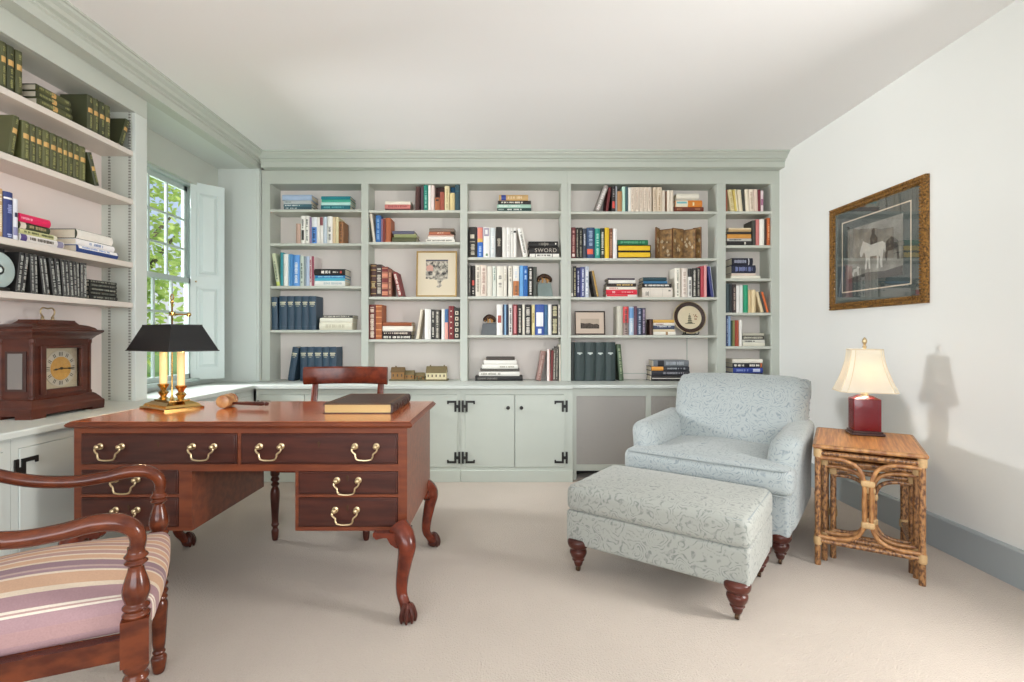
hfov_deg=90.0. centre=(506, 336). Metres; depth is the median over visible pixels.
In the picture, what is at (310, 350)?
book
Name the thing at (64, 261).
book
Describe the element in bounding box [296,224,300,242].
book
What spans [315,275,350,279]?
book
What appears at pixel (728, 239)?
book
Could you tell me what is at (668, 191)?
book
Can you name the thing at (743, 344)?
book
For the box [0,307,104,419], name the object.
mantel clock
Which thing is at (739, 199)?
book
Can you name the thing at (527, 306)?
book
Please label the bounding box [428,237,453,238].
book
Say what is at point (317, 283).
book
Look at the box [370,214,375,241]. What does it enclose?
book
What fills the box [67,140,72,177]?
book
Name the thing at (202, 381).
wall
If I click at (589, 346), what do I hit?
book
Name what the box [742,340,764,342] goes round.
book
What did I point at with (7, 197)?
book
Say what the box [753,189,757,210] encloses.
book
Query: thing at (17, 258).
book
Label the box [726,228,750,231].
book
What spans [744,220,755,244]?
book
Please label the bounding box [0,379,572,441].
countertop
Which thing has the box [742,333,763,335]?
book
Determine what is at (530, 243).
book
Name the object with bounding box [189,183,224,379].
window shutter
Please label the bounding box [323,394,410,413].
book
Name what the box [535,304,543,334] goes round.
book
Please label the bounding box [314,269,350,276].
book
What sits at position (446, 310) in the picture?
book
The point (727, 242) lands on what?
book
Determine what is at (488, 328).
bookend
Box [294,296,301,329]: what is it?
book
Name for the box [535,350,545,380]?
book
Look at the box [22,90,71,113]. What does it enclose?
book
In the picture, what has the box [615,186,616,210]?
book
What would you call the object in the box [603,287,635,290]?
book
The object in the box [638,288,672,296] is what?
book
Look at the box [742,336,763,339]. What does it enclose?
book
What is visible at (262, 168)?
wall
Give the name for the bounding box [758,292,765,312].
book
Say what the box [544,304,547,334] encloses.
book
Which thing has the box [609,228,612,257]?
book
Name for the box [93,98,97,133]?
book
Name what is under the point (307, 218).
book
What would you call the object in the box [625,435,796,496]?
seat cushion
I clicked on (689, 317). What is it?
decorative plate
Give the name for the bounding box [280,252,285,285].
book
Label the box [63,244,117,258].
book
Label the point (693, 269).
book
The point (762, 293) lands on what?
book
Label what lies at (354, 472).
desk
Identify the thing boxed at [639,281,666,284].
book
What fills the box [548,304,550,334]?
book
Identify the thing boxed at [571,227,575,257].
book
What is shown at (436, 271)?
framed sketch
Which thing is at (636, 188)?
book
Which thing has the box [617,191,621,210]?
book
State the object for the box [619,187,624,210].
book
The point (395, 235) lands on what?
book
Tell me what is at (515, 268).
book
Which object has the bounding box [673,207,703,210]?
book
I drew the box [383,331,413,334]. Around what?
book
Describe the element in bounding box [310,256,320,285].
book
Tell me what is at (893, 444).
table
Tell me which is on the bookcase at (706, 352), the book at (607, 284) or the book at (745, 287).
the book at (745, 287)
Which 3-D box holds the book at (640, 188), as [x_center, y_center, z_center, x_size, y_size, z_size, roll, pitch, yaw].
[1.118,-1.144,4.334,0.032,0.202,0.165,0,0,0]
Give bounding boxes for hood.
[0,319,103,338]
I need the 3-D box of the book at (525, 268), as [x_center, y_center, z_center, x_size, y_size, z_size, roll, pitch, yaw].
[0.155,-0.466,4.335,0.035,0.254,0.168,0,0,0]
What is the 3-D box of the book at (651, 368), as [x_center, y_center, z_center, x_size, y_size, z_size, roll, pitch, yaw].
[1.357,0.263,4.333,0.318,0.034,0.156,0,0,0]
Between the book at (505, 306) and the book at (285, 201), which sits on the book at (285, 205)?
the book at (285, 201)
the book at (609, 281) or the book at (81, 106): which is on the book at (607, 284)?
the book at (609, 281)
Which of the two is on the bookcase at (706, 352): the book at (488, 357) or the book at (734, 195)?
the book at (734, 195)
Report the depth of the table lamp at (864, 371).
2.67 m
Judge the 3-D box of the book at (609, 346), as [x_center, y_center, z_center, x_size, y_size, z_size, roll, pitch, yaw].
[0.860,0.204,4.334,0.082,0.322,0.170,0,0,0]
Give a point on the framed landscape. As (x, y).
(586, 322)
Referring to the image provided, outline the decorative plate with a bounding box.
[673,301,705,332]
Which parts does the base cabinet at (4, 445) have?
door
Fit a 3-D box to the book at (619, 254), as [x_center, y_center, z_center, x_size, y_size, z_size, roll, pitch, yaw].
[1.057,-0.682,4.328,0.280,0.056,0.158,0,0,0]
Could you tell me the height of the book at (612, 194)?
0.213 m
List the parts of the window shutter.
raised panel, raised panel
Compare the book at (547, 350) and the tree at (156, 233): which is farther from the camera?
the tree at (156, 233)
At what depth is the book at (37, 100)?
2.38 m
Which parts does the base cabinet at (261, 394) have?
door, door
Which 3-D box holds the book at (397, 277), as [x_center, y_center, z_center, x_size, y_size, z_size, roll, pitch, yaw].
[-0.910,-0.438,4.335,0.079,0.207,0.168,0,0,0]
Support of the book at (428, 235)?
on the book at (428, 237)
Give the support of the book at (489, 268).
on the bookcase at (480, 190)
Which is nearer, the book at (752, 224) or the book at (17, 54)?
the book at (17, 54)
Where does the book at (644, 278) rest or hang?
on the book at (644, 282)
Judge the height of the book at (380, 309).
0.287 m
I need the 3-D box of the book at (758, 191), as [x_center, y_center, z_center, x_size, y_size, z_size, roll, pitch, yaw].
[2.098,-1.135,4.328,0.017,0.182,0.146,0,0,0]
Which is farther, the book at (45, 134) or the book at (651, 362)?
the book at (651, 362)
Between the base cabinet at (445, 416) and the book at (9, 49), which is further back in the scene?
the base cabinet at (445, 416)
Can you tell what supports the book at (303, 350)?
on the countertop at (11, 428)
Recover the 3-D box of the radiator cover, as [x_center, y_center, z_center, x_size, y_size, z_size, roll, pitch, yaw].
[1.379,0.748,4.055,1.753,0.705,0.220,0,0,0]
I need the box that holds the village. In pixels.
[389,365,448,380]
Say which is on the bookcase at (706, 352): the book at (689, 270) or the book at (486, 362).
the book at (689, 270)
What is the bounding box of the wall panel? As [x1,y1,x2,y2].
[214,169,260,380]
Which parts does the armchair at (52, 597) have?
arm, seat rail, arm, seat, leg, leg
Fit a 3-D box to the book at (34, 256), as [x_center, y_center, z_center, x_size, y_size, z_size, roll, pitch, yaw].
[-2.194,-0.283,2.311,0.142,0.176,0.023,0,0,0]
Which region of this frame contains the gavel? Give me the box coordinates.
[216,393,268,407]
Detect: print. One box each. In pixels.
[581,319,598,328]
[829,173,929,310]
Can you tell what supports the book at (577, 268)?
on the bookcase at (706, 352)
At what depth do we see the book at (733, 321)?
4.26 m
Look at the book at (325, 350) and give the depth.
4.25 m
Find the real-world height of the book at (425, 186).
0.209 m
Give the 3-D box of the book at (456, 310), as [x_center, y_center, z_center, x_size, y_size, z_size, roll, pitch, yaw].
[-0.417,-0.112,4.334,0.045,0.262,0.170,0,0,0]
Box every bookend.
[481,314,496,334]
[537,274,552,295]
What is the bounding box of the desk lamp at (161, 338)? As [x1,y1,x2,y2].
[125,294,219,411]
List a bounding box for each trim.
[0,0,261,169]
[125,87,248,168]
[147,128,217,186]
[259,150,789,169]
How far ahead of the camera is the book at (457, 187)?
4.25 m
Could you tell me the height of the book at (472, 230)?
0.251 m
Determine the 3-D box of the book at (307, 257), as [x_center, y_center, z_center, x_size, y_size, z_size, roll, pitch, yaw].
[-1.658,-0.548,4.337,0.025,0.247,0.165,0,0,0]
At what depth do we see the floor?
2.05 m
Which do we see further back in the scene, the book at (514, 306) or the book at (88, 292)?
the book at (514, 306)
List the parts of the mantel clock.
glass, frame, handle, door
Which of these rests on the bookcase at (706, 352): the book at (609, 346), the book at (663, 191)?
the book at (663, 191)
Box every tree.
[147,177,183,366]
[147,200,168,375]
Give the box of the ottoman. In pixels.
[567,465,771,619]
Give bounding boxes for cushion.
[568,465,771,547]
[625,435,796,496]
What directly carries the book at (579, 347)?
on the countertop at (627, 383)
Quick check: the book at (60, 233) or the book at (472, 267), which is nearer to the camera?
the book at (60, 233)
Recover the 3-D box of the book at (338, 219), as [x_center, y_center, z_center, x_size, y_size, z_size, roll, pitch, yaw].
[-1.413,-0.888,4.337,0.023,0.220,0.165,0,0,0]
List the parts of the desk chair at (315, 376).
leg, seat frame, leg, crest rail, leg, leg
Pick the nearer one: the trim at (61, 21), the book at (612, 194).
the trim at (61, 21)
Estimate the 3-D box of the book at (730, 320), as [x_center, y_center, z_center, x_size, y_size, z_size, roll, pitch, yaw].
[1.868,-0.031,4.338,0.015,0.214,0.163,0,0,0]
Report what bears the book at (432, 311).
on the bookcase at (480, 190)
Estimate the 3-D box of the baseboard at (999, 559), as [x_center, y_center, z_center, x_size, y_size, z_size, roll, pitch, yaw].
[2.246,1.016,1.200,0.022,0.168,5.600,0,0,0]
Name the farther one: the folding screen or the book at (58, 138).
the folding screen
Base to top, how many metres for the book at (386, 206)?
0.035 m
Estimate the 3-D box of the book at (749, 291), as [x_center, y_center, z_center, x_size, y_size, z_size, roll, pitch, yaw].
[2.017,-0.298,4.331,0.024,0.191,0.153,0,0,0]
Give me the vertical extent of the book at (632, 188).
0.202 m
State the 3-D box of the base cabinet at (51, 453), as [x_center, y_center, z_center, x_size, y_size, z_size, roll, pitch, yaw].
[-2.098,0.748,2.306,0.405,0.705,0.628,0,0,0]
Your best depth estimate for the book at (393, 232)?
4.26 m
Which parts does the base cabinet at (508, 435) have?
door, door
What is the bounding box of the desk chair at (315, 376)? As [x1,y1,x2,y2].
[270,366,387,540]
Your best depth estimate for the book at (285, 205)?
4.26 m
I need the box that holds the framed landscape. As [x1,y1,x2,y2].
[574,311,604,334]
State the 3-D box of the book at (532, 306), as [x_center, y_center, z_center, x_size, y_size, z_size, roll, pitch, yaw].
[0.218,-0.142,4.336,0.025,0.249,0.166,0,0,0]
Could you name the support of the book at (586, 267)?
on the bookcase at (706, 352)
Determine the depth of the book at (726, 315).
4.26 m
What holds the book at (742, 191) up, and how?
on the bookcase at (706, 352)
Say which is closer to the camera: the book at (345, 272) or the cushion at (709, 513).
the cushion at (709, 513)
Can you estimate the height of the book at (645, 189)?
0.202 m
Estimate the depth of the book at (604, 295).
4.26 m
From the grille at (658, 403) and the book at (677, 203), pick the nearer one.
the grille at (658, 403)
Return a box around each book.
[0,40,5,87]
[0,115,18,155]
[0,188,1,236]
[2,191,12,238]
[5,252,23,291]
[6,44,13,91]
[13,198,17,239]
[14,49,21,95]
[14,120,28,160]
[18,213,50,227]
[18,221,49,234]
[18,228,56,240]
[18,233,63,248]
[20,253,28,292]
[22,83,70,107]
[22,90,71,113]
[24,254,33,292]
[25,97,72,120]
[29,123,34,163]
[33,254,37,293]
[35,126,41,165]
[37,256,45,293]
[41,256,49,294]
[42,129,48,168]
[46,258,56,294]
[49,132,55,170]
[49,229,112,245]
[53,258,60,295]
[56,135,61,172]
[57,238,114,251]
[58,259,65,295]
[60,94,92,130]
[62,138,66,174]
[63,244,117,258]
[63,260,69,296]
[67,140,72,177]
[67,261,73,296]
[72,261,76,296]
[73,143,78,179]
[75,262,79,297]
[79,146,85,181]
[79,262,82,297]
[83,263,86,297]
[85,152,98,185]
[87,279,116,285]
[87,283,116,289]
[87,287,116,292]
[87,291,116,296]
[87,295,117,300]
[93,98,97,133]
[98,101,104,136]
[105,105,109,139]
[110,118,129,145]
[271,297,278,329]
[272,253,279,285]
[279,296,286,329]
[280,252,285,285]
[282,195,317,204]
[284,200,316,206]
[284,204,317,208]
[284,207,313,208]
[284,254,287,285]
[287,296,293,329]
[288,254,292,285]
[288,346,300,380]
[293,255,300,285]
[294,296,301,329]
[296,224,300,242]
[300,256,303,285]
[300,347,306,380]
[301,216,304,242]
[302,296,308,329]
[304,256,305,285]
[305,216,309,242]
[306,256,309,285]
[307,347,313,366]
[309,296,322,329]
[310,217,311,242]
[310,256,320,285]
[312,217,316,242]
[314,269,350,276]
[314,347,321,366]
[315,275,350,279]
[315,278,349,281]
[315,281,349,285]
[317,217,319,242]
[319,323,356,329]
[320,217,322,242]
[320,318,357,322]
[321,196,355,203]
[321,202,354,208]
[321,205,353,208]
[322,200,355,206]
[322,315,356,317]
[322,347,328,366]
[323,217,326,242]
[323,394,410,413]
[327,216,332,242]
[329,347,342,365]
[333,217,335,242]
[336,217,344,242]
[339,221,348,242]
[369,304,375,338]
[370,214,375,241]
[371,264,376,296]
[376,215,382,241]
[376,305,385,338]
[377,264,384,296]
[381,219,382,241]
[382,267,390,296]
[382,322,413,325]
[382,326,415,331]
[382,335,414,338]
[383,218,384,241]
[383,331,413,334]
[385,201,413,208]
[385,205,412,209]
[385,218,394,241]
[388,269,395,296]
[392,231,415,234]
[392,237,418,241]
[393,272,405,296]
[394,234,419,240]
[415,186,420,209]
[416,309,424,338]
[421,186,423,209]
[424,185,427,209]
[425,309,431,338]
[426,239,455,241]
[428,185,430,209]
[428,235,454,238]
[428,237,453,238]
[429,228,455,234]
[429,232,451,234]
[431,185,435,209]
[431,310,434,338]
[435,197,439,209]
[435,310,441,338]
[436,187,444,197]
[440,192,444,209]
[442,309,444,338]
[445,186,449,209]
[445,309,448,338]
[449,306,455,338]
[450,193,454,209]
[454,308,459,338]
[455,185,459,209]
[468,265,470,295]
[469,227,476,256]
[471,266,474,295]
[475,265,480,295]
[475,375,522,380]
[477,227,482,256]
[479,371,519,375]
[480,368,519,371]
[481,265,486,295]
[482,364,517,368]
[483,227,489,256]
[484,359,516,364]
[486,356,514,359]
[487,266,491,295]
[490,228,495,256]
[492,266,496,295]
[496,227,501,256]
[497,204,530,207]
[497,208,530,210]
[497,266,502,295]
[497,304,502,334]
[498,201,530,203]
[499,195,527,200]
[502,227,505,256]
[503,304,507,334]
[504,266,506,295]
[506,227,509,256]
[508,266,511,295]
[509,304,511,334]
[510,228,512,256]
[512,304,516,334]
[513,228,515,256]
[513,266,518,295]
[517,228,527,256]
[517,304,521,334]
[519,265,522,295]
[522,305,524,334]
[523,266,527,295]
[525,304,530,334]
[528,241,557,248]
[528,247,558,255]
[528,267,532,295]
[529,254,558,256]
[531,305,534,334]
[533,267,536,295]
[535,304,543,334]
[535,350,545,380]
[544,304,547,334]
[546,349,549,380]
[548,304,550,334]
[550,350,553,380]
[551,304,557,334]
[552,348,555,380]
[554,346,558,380]
[557,344,560,380]
[558,305,559,334]
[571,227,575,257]
[571,267,572,296]
[571,342,573,380]
[573,266,575,296]
[574,342,584,380]
[576,228,578,257]
[576,267,579,296]
[579,227,581,257]
[580,267,584,296]
[582,228,585,257]
[585,266,588,296]
[585,342,594,380]
[586,227,594,257]
[589,271,598,296]
[593,185,607,210]
[595,228,599,257]
[595,342,604,380]
[600,228,604,257]
[603,187,610,210]
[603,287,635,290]
[603,290,636,295]
[603,295,636,296]
[604,283,635,287]
[605,227,608,257]
[605,278,634,281]
[605,342,614,380]
[606,280,634,283]
[608,186,614,210]
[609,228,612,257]
[613,229,616,257]
[613,306,622,334]
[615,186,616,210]
[615,344,623,380]
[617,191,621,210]
[617,240,647,244]
[617,245,650,251]
[617,252,650,257]
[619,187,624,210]
[623,306,628,334]
[625,187,627,210]
[628,187,630,210]
[629,307,633,334]
[631,187,634,210]
[633,306,636,334]
[635,187,638,210]
[637,308,641,334]
[638,277,666,282]
[638,284,671,288]
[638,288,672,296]
[639,187,642,210]
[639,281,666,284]
[642,308,645,334]
[643,187,647,210]
[646,319,652,334]
[646,366,688,370]
[646,374,680,380]
[647,370,689,375]
[648,187,651,210]
[649,360,688,365]
[652,187,656,210]
[653,320,673,322]
[653,323,674,325]
[653,326,674,328]
[653,329,674,331]
[653,332,675,334]
[657,187,661,210]
[662,190,664,210]
[665,191,666,210]
[667,190,669,210]
[669,268,679,296]
[670,190,672,210]
[673,194,698,199]
[673,200,701,206]
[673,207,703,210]
[680,268,686,296]
[687,268,691,296]
[692,268,695,296]
[696,268,699,296]
[697,266,703,296]
[704,265,706,296]
[707,266,713,296]
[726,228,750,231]
[726,232,750,233]
[726,234,750,238]
[726,238,750,240]
[726,241,751,244]
[726,258,752,266]
[726,265,755,274]
[726,273,755,276]
[726,276,759,277]
[726,283,728,312]
[726,315,727,345]
[726,358,762,362]
[726,362,762,367]
[726,367,762,372]
[727,189,734,210]
[728,316,729,345]
[729,283,731,312]
[730,320,731,345]
[732,189,737,210]
[732,284,735,312]
[732,320,734,345]
[735,320,738,345]
[736,190,742,210]
[736,286,738,312]
[739,285,742,312]
[739,320,741,345]
[741,190,744,210]
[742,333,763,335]
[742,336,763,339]
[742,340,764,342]
[742,343,764,345]
[743,285,747,312]
[744,189,748,210]
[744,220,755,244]
[748,189,753,210]
[748,290,750,312]
[751,290,755,312]
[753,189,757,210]
[755,291,763,312]
[756,219,758,244]
[757,190,759,210]
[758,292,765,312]
[759,219,763,244]
[760,191,762,210]
[761,292,768,312]
[764,219,766,244]
[766,218,769,244]
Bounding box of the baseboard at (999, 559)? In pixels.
[811,463,1023,590]
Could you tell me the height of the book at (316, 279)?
0.022 m
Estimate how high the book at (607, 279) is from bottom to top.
0.015 m
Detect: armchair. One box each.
[0,464,170,681]
[625,373,814,563]
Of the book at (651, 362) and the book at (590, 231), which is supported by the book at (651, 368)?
the book at (651, 362)
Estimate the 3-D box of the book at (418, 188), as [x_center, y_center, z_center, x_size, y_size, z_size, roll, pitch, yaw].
[-0.745,-1.153,4.332,0.043,0.199,0.162,0,0,0]
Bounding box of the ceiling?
[1,0,1015,149]
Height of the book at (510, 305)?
0.254 m
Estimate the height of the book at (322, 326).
0.061 m
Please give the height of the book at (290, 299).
0.281 m
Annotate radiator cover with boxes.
[573,388,676,479]
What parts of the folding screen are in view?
panel frame, panel, panel frame, panel, panel, panel frame, panel, panel frame, panel, panel frame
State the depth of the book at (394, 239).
4.25 m
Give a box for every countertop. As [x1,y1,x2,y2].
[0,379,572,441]
[567,379,678,387]
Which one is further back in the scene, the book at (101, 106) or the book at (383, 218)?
the book at (383, 218)
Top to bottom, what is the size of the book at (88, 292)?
0.020 m
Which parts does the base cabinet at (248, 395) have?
door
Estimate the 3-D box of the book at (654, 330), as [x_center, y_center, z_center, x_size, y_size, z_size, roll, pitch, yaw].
[1.306,-0.054,4.333,0.180,0.019,0.152,0,0,0]
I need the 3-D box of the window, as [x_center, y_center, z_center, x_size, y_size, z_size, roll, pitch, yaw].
[-2.400,-0.412,3.465,0.120,1.495,0.870,0,0,0]
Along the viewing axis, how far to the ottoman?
2.18 m
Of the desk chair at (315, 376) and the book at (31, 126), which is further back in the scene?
the desk chair at (315, 376)
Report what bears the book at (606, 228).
on the bookcase at (706, 352)
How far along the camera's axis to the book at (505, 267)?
4.26 m
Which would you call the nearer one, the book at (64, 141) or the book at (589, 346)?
the book at (64, 141)
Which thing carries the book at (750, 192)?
on the bookcase at (706, 352)
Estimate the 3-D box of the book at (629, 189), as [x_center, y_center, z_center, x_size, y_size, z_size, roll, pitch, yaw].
[1.020,-1.143,4.335,0.021,0.200,0.161,0,0,0]
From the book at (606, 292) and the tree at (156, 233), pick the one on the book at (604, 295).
the book at (606, 292)
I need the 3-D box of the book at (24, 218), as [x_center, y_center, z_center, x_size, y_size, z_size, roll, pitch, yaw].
[-2.202,-0.524,2.307,0.164,0.035,0.149,0,0,0]
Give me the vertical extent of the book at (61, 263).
0.176 m
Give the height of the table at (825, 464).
0.530 m
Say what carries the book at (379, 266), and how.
on the bookcase at (480, 190)
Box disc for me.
[0,252,14,290]
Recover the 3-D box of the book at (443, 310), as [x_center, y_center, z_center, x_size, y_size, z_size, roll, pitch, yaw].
[-0.532,-0.107,4.337,0.025,0.251,0.165,0,0,0]
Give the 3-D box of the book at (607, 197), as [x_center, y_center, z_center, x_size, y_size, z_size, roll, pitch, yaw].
[0.844,-1.144,4.335,0.046,0.202,0.161,0,0,0]
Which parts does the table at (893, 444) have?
leg, rail, rail, leg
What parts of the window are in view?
sash, sash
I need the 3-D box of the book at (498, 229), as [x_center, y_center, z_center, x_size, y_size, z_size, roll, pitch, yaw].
[-0.067,-0.788,4.334,0.049,0.251,0.170,0,0,0]
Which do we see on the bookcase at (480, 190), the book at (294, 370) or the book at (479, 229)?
the book at (479, 229)
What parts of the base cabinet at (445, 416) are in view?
door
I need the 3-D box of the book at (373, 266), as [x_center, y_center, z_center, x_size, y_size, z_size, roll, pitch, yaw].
[-1.111,-0.470,4.334,0.049,0.272,0.170,0,0,0]
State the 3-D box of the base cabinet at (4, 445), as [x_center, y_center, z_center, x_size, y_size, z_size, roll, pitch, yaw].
[-2.098,0.748,1.676,0.405,0.705,0.628,0,0,0]
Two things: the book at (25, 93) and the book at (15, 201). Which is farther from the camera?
the book at (25, 93)
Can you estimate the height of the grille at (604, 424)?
0.540 m
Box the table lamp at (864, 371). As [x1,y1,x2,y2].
[832,337,899,436]
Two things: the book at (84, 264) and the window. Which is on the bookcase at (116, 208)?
the book at (84, 264)
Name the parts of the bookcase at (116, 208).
panel, panel, shelf, shelf, shelf, shelf, rail, panel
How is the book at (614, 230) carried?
on the bookcase at (706, 352)
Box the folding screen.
[655,227,701,257]
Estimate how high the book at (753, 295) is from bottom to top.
0.191 m
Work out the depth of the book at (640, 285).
4.26 m
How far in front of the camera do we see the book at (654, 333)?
4.26 m
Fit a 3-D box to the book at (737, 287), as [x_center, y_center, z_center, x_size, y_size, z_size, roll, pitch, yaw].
[1.920,-0.314,4.336,0.026,0.224,0.165,0,0,0]
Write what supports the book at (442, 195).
on the bookcase at (480, 190)
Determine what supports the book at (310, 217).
on the bookcase at (480, 190)
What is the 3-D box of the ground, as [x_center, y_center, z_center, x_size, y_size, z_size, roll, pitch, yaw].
[-21.300,1.275,10.000,37.400,0.250,60.000,0,0,0]
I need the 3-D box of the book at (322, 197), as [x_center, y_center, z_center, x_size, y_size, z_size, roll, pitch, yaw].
[-1.424,-1.158,4.330,0.241,0.025,0.153,0,0,0]
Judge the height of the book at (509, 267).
0.249 m
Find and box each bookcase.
[0,6,146,400]
[262,170,566,380]
[567,170,778,380]
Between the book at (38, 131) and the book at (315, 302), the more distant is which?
the book at (315, 302)
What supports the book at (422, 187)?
on the bookcase at (480, 190)
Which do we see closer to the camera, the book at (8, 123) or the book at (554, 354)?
the book at (8, 123)
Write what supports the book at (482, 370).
on the book at (480, 372)
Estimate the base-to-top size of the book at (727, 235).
0.035 m
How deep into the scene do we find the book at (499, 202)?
4.26 m
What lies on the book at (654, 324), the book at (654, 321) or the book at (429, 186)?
the book at (654, 321)
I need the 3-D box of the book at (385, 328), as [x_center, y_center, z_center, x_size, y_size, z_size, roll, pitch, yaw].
[-0.910,-0.069,4.332,0.249,0.045,0.157,0,0,0]
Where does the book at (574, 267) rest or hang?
on the bookcase at (706, 352)
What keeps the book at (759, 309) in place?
on the bookcase at (706, 352)
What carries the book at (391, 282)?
on the bookcase at (480, 190)
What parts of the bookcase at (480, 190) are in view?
panel, shelf, shelf, shelf, shelf, panel, rail, shelf, shelf, shelf, shelf, panel, panel, shelf, shelf, shelf, shelf, panel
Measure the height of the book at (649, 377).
0.044 m
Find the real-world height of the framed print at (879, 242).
0.690 m
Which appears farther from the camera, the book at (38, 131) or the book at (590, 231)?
the book at (590, 231)
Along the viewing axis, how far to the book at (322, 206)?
4.25 m
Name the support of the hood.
attached to the mantel clock
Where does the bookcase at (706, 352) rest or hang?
on the countertop at (627, 383)
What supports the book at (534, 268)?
on the bookcase at (480, 190)
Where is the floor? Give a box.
[25,473,1023,681]
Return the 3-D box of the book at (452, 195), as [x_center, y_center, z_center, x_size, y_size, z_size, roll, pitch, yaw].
[-0.455,-1.125,4.286,0.039,0.144,0.070,0,0,0]
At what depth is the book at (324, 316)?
4.26 m
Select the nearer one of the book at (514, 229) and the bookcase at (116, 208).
the bookcase at (116, 208)
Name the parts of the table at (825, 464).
leg, leg, rail, rail, leg, leg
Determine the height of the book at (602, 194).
0.221 m
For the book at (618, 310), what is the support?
on the bookcase at (706, 352)
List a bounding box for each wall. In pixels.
[147,379,215,391]
[254,168,263,400]
[779,0,1023,549]
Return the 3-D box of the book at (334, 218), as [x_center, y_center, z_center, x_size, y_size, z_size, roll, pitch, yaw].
[-1.438,-0.888,4.337,0.022,0.220,0.164,0,0,0]
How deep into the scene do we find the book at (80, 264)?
2.56 m
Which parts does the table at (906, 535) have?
leg, rail, rail, leg, rail, leg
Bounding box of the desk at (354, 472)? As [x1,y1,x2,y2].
[58,401,440,624]
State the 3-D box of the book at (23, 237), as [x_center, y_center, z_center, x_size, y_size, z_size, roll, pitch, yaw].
[-2.202,-0.438,2.344,0.164,0.031,0.220,0,0,0]
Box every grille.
[576,396,645,463]
[651,396,675,414]
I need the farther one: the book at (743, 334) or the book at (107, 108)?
the book at (743, 334)
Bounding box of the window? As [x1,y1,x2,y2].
[147,163,199,387]
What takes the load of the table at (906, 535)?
on the floor
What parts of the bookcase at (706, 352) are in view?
shelf, shelf, shelf, shelf, panel, rail, panel, shelf, shelf, shelf, shelf, shelf, panel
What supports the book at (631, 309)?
on the bookcase at (706, 352)
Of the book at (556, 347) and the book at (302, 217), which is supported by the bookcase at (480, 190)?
the book at (302, 217)
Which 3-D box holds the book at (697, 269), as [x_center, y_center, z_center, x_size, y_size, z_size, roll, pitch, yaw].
[1.592,-0.454,4.335,0.029,0.246,0.167,0,0,0]
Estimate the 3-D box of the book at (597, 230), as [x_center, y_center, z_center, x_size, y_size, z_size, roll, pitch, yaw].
[0.752,-0.779,4.334,0.043,0.248,0.170,0,0,0]
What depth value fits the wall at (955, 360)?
2.64 m
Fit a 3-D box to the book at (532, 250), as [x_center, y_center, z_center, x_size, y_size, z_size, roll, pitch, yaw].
[0.308,-0.721,4.330,0.251,0.056,0.159,0,0,0]
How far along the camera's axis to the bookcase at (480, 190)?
4.42 m
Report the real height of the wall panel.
1.745 m
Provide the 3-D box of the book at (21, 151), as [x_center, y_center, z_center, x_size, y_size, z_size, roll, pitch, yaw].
[-2.191,-0.866,2.262,0.142,0.172,0.035,0,0,0]
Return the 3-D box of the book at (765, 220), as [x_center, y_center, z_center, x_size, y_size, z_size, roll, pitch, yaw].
[2.151,-0.870,4.337,0.017,0.218,0.164,0,0,0]
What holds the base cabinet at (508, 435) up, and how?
on the floor
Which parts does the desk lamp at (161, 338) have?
lamp shade, shade trim, stem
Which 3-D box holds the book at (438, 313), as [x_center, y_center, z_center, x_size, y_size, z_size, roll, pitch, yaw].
[-0.579,-0.104,4.335,0.035,0.246,0.168,0,0,0]
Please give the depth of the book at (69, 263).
2.49 m
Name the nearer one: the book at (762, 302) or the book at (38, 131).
the book at (38, 131)
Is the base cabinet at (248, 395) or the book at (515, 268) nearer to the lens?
the base cabinet at (248, 395)
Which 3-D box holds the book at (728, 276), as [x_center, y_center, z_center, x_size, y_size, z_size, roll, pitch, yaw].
[1.984,-0.498,4.331,0.246,0.022,0.152,0,0,0]
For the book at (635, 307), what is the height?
0.240 m
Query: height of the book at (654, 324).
0.023 m
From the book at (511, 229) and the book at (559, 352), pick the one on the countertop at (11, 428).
the book at (559, 352)
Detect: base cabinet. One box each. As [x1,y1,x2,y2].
[0,440,9,555]
[10,428,125,553]
[146,389,253,532]
[256,389,352,481]
[353,389,460,481]
[461,389,572,481]
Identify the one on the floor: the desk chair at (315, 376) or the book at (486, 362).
the desk chair at (315, 376)
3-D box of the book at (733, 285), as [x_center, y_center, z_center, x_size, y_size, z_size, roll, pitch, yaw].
[1.890,-0.321,4.335,0.030,0.237,0.167,0,0,0]
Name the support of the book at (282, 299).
on the bookcase at (480, 190)
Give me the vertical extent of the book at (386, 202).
0.027 m
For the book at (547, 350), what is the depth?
4.25 m
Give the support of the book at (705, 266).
on the bookcase at (706, 352)
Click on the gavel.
(231, 399)
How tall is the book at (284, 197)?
0.044 m
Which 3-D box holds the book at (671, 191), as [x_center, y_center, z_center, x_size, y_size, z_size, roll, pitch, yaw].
[1.370,-1.131,4.325,0.025,0.176,0.143,0,0,0]
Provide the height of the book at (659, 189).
0.202 m
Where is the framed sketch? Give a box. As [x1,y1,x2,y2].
[416,251,456,296]
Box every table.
[812,427,928,586]
[821,449,918,578]
[829,460,912,573]
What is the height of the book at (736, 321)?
0.216 m
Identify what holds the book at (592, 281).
on the bookcase at (706, 352)
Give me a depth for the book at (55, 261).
2.42 m
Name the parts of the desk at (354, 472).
leg, handle, handle, handle, drawer, drawer, drawer, leg, handle, frame, moulding, handle, drawer, handle, handle, drawer, drawer, handle, leg, panel, leg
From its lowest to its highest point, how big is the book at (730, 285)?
0.243 m
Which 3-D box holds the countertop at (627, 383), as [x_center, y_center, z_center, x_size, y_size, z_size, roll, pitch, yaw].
[1.379,0.380,4.168,1.753,0.027,0.525,0,0,0]
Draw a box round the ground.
[147,352,176,377]

